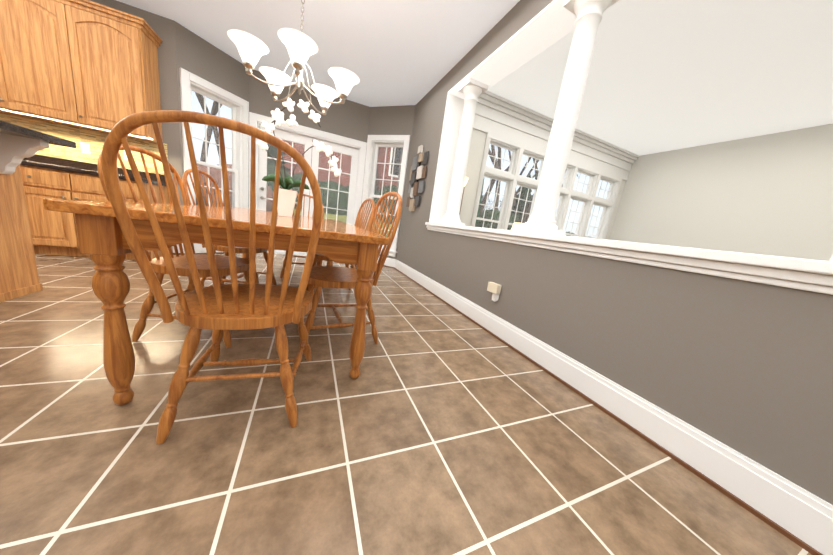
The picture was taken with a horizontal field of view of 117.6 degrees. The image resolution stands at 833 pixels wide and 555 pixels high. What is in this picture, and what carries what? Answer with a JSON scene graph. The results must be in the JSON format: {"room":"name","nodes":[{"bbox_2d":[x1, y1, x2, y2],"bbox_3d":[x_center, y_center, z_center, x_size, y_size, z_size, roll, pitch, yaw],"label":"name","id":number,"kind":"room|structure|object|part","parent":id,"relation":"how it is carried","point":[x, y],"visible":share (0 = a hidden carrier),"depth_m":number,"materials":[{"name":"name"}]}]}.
{"room":"kitchen","nodes":[
{"label":"kitchen","id":0,"kind":"room"},
{"bbox_2d":[90,0,182,204],"bbox_3d":[-5.234,-1.880,2.373,4.740,2.930,0.200,3,13,-23],"label":"wall","id":1,"kind":"structure","parent":0,"point":[163,28],"depth_m":3.04,"materials":[{"name":"beige paint"}]},
{"bbox_2d":[0,0,107,133],"bbox_3d":[-3.992,-2.214,2.494,1.119,1.100,0.358,3,13,-23],"label":"upper cabinet","id":2,"kind":"object","parent":1,"relation":"attached to","point":[40,78],"depth_m":2.46,"materials":[{"name":"brown wood"}]},
{"bbox_2d":[0,113,167,174],"bbox_3d":[-5.195,-1.606,2.343,4.408,0.380,0.011,3,13,-23],"label":"tile backsplash","id":3,"kind":"structure","parent":1,"relation":"attached to","point":[95,140],"depth_m":2.91,"materials":[{"name":"tile"}]},
{"bbox_2d":[80,142,89,153],"bbox_3d":[-3.846,-1.502,2.929,0.070,0.115,0.008,3,13,-23],"label":"outlet","id":4,"kind":"object","parent":3,"relation":"attached to","point":[85,147],"depth_m":2.93,"materials":[{"name":"white plastic"}]},
{"bbox_2d":[24,154,165,181],"bbox_3d":[-5.217,-1.371,2.390,4.428,0.100,0.020,3,13,-23],"label":"backsplash","id":5,"kind":"structure","parent":1,"relation":"attached to","point":[36,158],"depth_m":2.92,"materials":[{"name":"black stone"}]},
{"bbox_2d":[72,0,162,142],"bbox_3d":[-3.320,-2.179,2.787,0.593,1.100,0.358,3,13,-23],"label":"upper cabinet","id":6,"kind":"object","parent":1,"relation":"attached to","point":[88,65],"depth_m":2.66,"materials":[{"name":"brown wood"}]},
{"bbox_2d":[175,21,248,208],"bbox_3d":[-2.947,-1.823,3.671,0.200,2.930,0.891,12,12,21],"label":"wall","id":7,"kind":"structure","parent":0,"point":[197,55],"depth_m":3.31,"materials":[{"name":"beige paint"}]},
{"bbox_2d":[172,243,224,254],"bbox_3d":[-3.089,-0.463,3.877,0.779,0.170,0.659,3,13,-23],"label":"baseboard","id":8,"kind":"structure","parent":7,"relation":"attached to","point":[198,248],"depth_m":3.63,"materials":[{"name":"white"}]},
{"bbox_2d":[179,68,248,207],"bbox_3d":[-2.948,-1.618,3.701,0.260,2.099,0.890,12,12,21],"label":"window","id":9,"kind":"structure","parent":7,"relation":"in","point":[235,104],"depth_m":3.69,"materials":[{"name":"white wood"}]},
{"bbox_2d":[249,70,369,142],"bbox_3d":[-1.886,-1.843,4.498,1.830,2.930,0.200,3,13,-23],"label":"wall","id":10,"kind":"structure","parent":0,"point":[348,119],"depth_m":4.22,"materials":[{"name":"beige paint"}]},
{"bbox_2d":[249,112,366,255],"bbox_3d":[-1.932,-1.475,4.560,1.822,2.179,0.230,3,13,-23],"label":"door","id":11,"kind":"structure","parent":10,"relation":"attached to","point":[306,136],"depth_m":4.44,"materials":[{"name":"white wood"}]},
{"bbox_2d":[116,0,519,106],"bbox_3d":[-2.378,-2.376,-0.352,7.950,0.200,8.800,3,13,-23],"label":"ceiling","id":12,"kind":"structure","parent":0,"point":[399,52],"depth_m":2.80,"materials":[{"name":"white paint"}]},
{"bbox_2d":[227,0,359,114],"bbox_3d":[-0.712,-1.813,1.585,0.760,1.206,0.733,3,13,-23],"label":"dining chandelier","id":13,"kind":"object","parent":12,"relation":"hanging from","point":[299,45],"visible":1,"depth_m":1.62,"materials":[{"name":"white glass"}]},
{"bbox_2d":[360,105,415,258],"bbox_3d":[-0.565,-1.699,4.709,0.891,2.930,0.200,12,12,21],"label":"wall","id":14,"kind":"structure","parent":0,"point":[391,120],"depth_m":4.41,"materials":[{"name":"beige paint"}]},
{"bbox_2d":[361,135,409,256],"bbox_3d":[-0.605,-1.496,4.722,0.890,2.099,0.260,12,12,21],"label":"door","id":15,"kind":"structure","parent":14,"relation":"in","point":[375,143],"depth_m":4.64,"materials":[{"name":"white wood"}]},
{"bbox_2d":[0,253,811,554],"bbox_3d":[-2.602,0.479,0.198,8.250,0.060,8.800,3,13,-23],"label":"floor","id":16,"kind":"structure","parent":0,"point":[437,426],"depth_m":0.92,"materials":[{"name":"tile"}]},
{"bbox_2d":[0,133,42,301],"bbox_3d":[-3.125,-0.099,-0.085,2.250,1.030,3.077,3,13,-23],"label":"base cabinet","id":17,"kind":"object","parent":16,"relation":"on","point":[19,277],"depth_m":1.65,"materials":[{"name":"brown wood"}]},
{"bbox_2d":[0,121,75,147],"bbox_3d":[-2.759,-0.575,-0.136,2.164,0.065,3.298,3,13,-23],"label":"countertop","id":18,"kind":"structure","parent":17,"relation":"on","point":[9,130],"depth_m":1.53,"materials":[{"name":"black stone"}]},
{"bbox_2d":[20,162,172,258],"bbox_3d":[-3.678,-0.707,2.875,1.118,0.880,0.628,3,13,-23],"label":"base cabinet","id":19,"kind":"object","parent":16,"relation":"on","point":[52,232],"depth_m":2.57,"materials":[{"name":"brown wood"}]},
{"bbox_2d":[22,159,165,185],"bbox_3d":[-5.111,-1.231,2.129,4.428,0.040,0.633,3,13,-23],"label":"countertop","id":20,"kind":"structure","parent":19,"relation":"on","point":[29,163],"depth_m":2.58,"materials":[{"name":"black stone"}]},
{"bbox_2d":[97,145,248,347],"bbox_3d":[-1.313,-0.174,1.525,0.566,1.040,0.522,6,12,-10],"label":"chair","id":21,"kind":"object","parent":16,"relation":"on","point":[158,265],"visible":0.38,"depth_m":1.42,"materials":[{"name":"brown wood"}]},
{"bbox_2d":[101,110,321,443],"bbox_3d":[-0.669,0.022,1.012,0.522,1.040,0.566,4,12,-20],"label":"chair","id":22,"kind":"object","parent":16,"relation":"on","point":[217,308],"visible":1,"depth_m":0.82,"materials":[{"name":"brown wood"}]},
{"bbox_2d":[43,198,389,404],"bbox_3d":[-1.082,-0.104,2.030,1.060,0.760,2.310,3,13,-23],"label":"dining table","id":23,"kind":"object","parent":16,"relation":"on","point":[103,243],"visible":0.83,"depth_m":0.93,"materials":[{"name":"brown wood"}]},
{"bbox_2d":[256,98,341,216],"bbox_3d":[-0.889,-0.888,1.949,0.603,0.843,0.322,3,13,-23],"label":"potted plant","id":24,"kind":"object","parent":23,"relation":"on","point":[287,196],"visible":0.96,"depth_m":1.90,"materials":[{"name":"white plant"}]},
{"bbox_2d":[182,169,276,287],"bbox_3d":[-1.634,-0.376,2.284,0.566,1.040,0.522,5,12,-14],"label":"chair","id":25,"kind":"object","parent":16,"relation":"on","point":[221,247],"visible":0.42,"depth_m":2.17,"materials":[{"name":"brown wood"}]},
{"bbox_2d":[280,193,323,277],"bbox_3d":[-1.461,-0.550,3.252,0.522,1.040,0.566,2,13,-26],"label":"chair","id":26,"kind":"object","parent":16,"relation":"on","point":[284,264],"visible":0.33,"depth_m":3.33,"materials":[{"name":"brown wood"}]},
{"bbox_2d":[310,198,374,295],"bbox_3d":[-0.793,-0.314,2.563,0.566,1.040,0.522,2,13,-28],"label":"chair","id":27,"kind":"object","parent":16,"relation":"on","point":[358,223],"visible":0.29,"depth_m":2.53,"materials":[{"name":"brown wood"}]},
{"bbox_2d":[297,192,401,346],"bbox_3d":[-0.482,-0.098,1.723,0.566,1.040,0.522,2,13,-28],"label":"chair","id":28,"kind":"object","parent":16,"relation":"on","point":[320,277],"visible":0.6,"depth_m":1.65,"materials":[{"name":"brown wood"}]},
{"bbox_2d":[459,129,625,239],"bbox_3d":[3.015,-1.935,6.395,6.750,3.700,0.200,3,13,-23],"label":"wall","id":29,"kind":"structure","parent":0,"point":[476,150],"depth_m":5.49,"materials":[{"name":"beige paint"}]},
{"bbox_2d":[459,187,464,214],"bbox_3d":[0.797,-1.674,5.401,0.420,0.580,0.027,3,13,-23],"label":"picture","id":30,"kind":"object","parent":29,"relation":"attached to","point":[461,199],"visible":0.21,"depth_m":5.46,"materials":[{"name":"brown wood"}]},
{"bbox_2d":[471,131,621,238],"bbox_3d":[3.472,-1.592,6.633,4.810,2.865,0.280,3,13,-23],"label":"window","id":31,"kind":"structure","parent":29,"relation":"in","point":[515,178],"depth_m":6.35,"materials":[{"name":"white wood"}]},
{"bbox_3d":[1.693,-1.359,5.990,0.840,1.980,0.200,3,13,-23],"label":"family room window trim","id":32,"kind":"part","parent":31,"relation":"part of","materials":[{"name":"white wood"}]},
{"bbox_3d":[1.881,-2.693,5.716,0.840,0.590,0.200,3,13,-23],"label":"family room window trim","id":33,"kind":"part","parent":31,"relation":"part of","materials":[{"name":"white wood"}]},
{"bbox_3d":[2.554,-1.314,6.364,0.840,1.980,0.200,3,13,-23],"label":"family room window trim","id":34,"kind":"part","parent":31,"relation":"part of","materials":[{"name":"white wood"}]},
{"bbox_3d":[2.742,-2.648,6.091,0.840,0.590,0.200,3,13,-23],"label":"family room window trim","id":35,"kind":"part","parent":31,"relation":"part of","materials":[{"name":"white wood"}]},
{"bbox_3d":[3.414,-1.269,6.739,0.840,1.980,0.200,3,13,-23],"label":"family room window trim","id":36,"kind":"part","parent":31,"relation":"part of","materials":[{"name":"white wood"}]},
{"bbox_3d":[3.603,-2.603,6.466,0.840,0.590,0.200,3,13,-23],"label":"family room window trim","id":37,"kind":"part","parent":31,"relation":"part of","materials":[{"name":"white wood"}]},
{"bbox_3d":[4.275,-1.224,7.114,0.840,1.980,0.200,3,13,-23],"label":"family room window trim","id":38,"kind":"part","parent":31,"relation":"part of","materials":[{"name":"white wood"}]},
{"bbox_3d":[4.464,-2.558,6.840,0.840,0.590,0.200,3,13,-23],"label":"family room window trim","id":39,"kind":"part","parent":31,"relation":"part of","materials":[{"name":"white wood"}]},
{"bbox_3d":[5.136,-1.179,7.489,0.840,1.980,0.200,3,13,-23],"label":"family room window trim","id":40,"kind":"part","parent":31,"relation":"part of","materials":[{"name":"white wood"}]},
{"bbox_3d":[5.325,-2.513,7.215,0.840,0.590,0.200,3,13,-23],"label":"family room window trim","id":41,"kind":"part","parent":31,"relation":"part of","materials":[{"name":"white wood"}]},
{"bbox_2d":[473,91,638,180],"bbox_3d":[3.273,-3.270,5.949,6.360,0.660,0.160,3,13,-23],"label":"crown molding","id":42,"kind":"structure","parent":29,"relation":"attached to","point":[499,116],"depth_m":5.74,"materials":[{"name":"white wood"}]},
{"bbox_2d":[392,0,832,504],"bbox_3d":[1.323,-1.083,1.327,0.330,3.600,8.000,3,13,-23],"label":"wall","id":43,"kind":"structure","parent":0,"point":[745,368],"depth_m":1.15,"materials":[{"name":"beige paint"}]},
{"bbox_2d":[406,145,428,210],"bbox_3d":[-0.003,-1.529,3.942,0.053,0.960,0.665,3,13,-23],"label":"collage","id":44,"kind":"object","parent":43,"relation":"attached to","point":[418,187],"visible":0.94,"depth_m":3.87,"materials":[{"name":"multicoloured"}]},
{"bbox_2d":[487,282,501,300],"bbox_3d":[0.672,0.125,2.199,0.049,0.150,0.120,3,13,-23],"label":"outlet","id":45,"kind":"object","parent":43,"relation":"attached to","point":[494,288],"visible":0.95,"depth_m":2.17,"materials":[{"name":"white plastic"}]},
{"bbox_2d":[377,256,832,554],"bbox_3d":[0.614,0.542,1.531,0.650,0.170,8.130,3,13,-23],"label":"baseboard","id":46,"kind":"structure","parent":43,"relation":"attached to","point":[797,515],"depth_m":1.08,"materials":[{"name":"white wood"}]},
{"bbox_2d":[425,0,832,294],"bbox_3d":[1.617,-0.753,0.600,0.430,1.730,6.320,3,13,-23],"label":"trim","id":47,"kind":"structure","parent":43,"relation":"attached to","point":[551,23],"depth_m":1.74,"materials":[{"name":"white wood"}]},
{"bbox_2d":[438,77,488,225],"bbox_3d":[0.556,-1.462,3.121,0.259,1.610,0.259,3,13,-23],"label":"column","id":48,"kind":"structure","parent":47,"relation":"on","point":[472,90],"depth_m":3.04,"materials":[{"name":"white wood"}]},
{"bbox_2d":[515,0,618,234],"bbox_3d":[1.088,-1.128,1.858,0.259,1.610,0.259,3,13,-23],"label":"column","id":49,"kind":"structure","parent":47,"relation":"on","point":[589,16],"depth_m":1.79,"materials":[{"name":"white paint"}]},
{"bbox_2d":[487,0,832,155],"bbox_3d":[0.980,-2.649,0.935,15.100,0.740,8.900,3,13,-23],"label":"ceiling","id":50,"kind":"structure","parent":0,"point":[666,75],"depth_m":3.79,"materials":[{"name":"white paint"}]},
{"bbox_2d":[609,123,832,260],"bbox_3d":[7.524,-0.830,4.120,0.200,3.700,8.200,3,13,-23],"label":"wall","id":51,"kind":"structure","parent":0,"point":[770,194],"depth_m":5.38,"materials":[{"name":"beige paint"}]},
{"bbox_3d":[4.350,0.864,3.119,6.850,0.059,8.600,3,13,-23],"label":"floor","id":52,"kind":"structure","parent":0,"visible":0},
{"bbox_3d":[1.996,-0.305,5.280,0.550,0.700,0.500,3,13,-23],"label":"table","id":53,"kind":"object","parent":52,"relation":"on","visible":0},
{"bbox_2d":[511,222,523,230],"bbox_3d":[2.072,-0.873,5.161,0.400,0.470,0.400,3,13,-23],"label":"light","id":54,"kind":"object","parent":53,"relation":"on","point":[514,226],"visible":0.06,"depth_m":5.06,"materials":[{"name":"metal"}]},
{"label":"outside","id":55,"kind":"structure","parent":0,"visible":0},
{"bbox_2d":[277,209,391,237],"bbox_3d":[-9.309,-5.097,21.474,120.000,1.250,130.000,3,13,-23],"label":"lawn","id":56,"kind":"structure","parent":55,"point":[339,217],"depth_m":9.56,"materials":[{"name":"green plant"}]},
{"bbox_2d":[195,92,589,236],"bbox_3d":[-6.982,-15.161,32.438,98.844,17.233,60.342,3,13,-23],"label":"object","id":57,"kind":"object","parent":56,"relation":"on","point":[324,179],"depth_m":11.10,"materials":[{"name":"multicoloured plant"}]}
]}

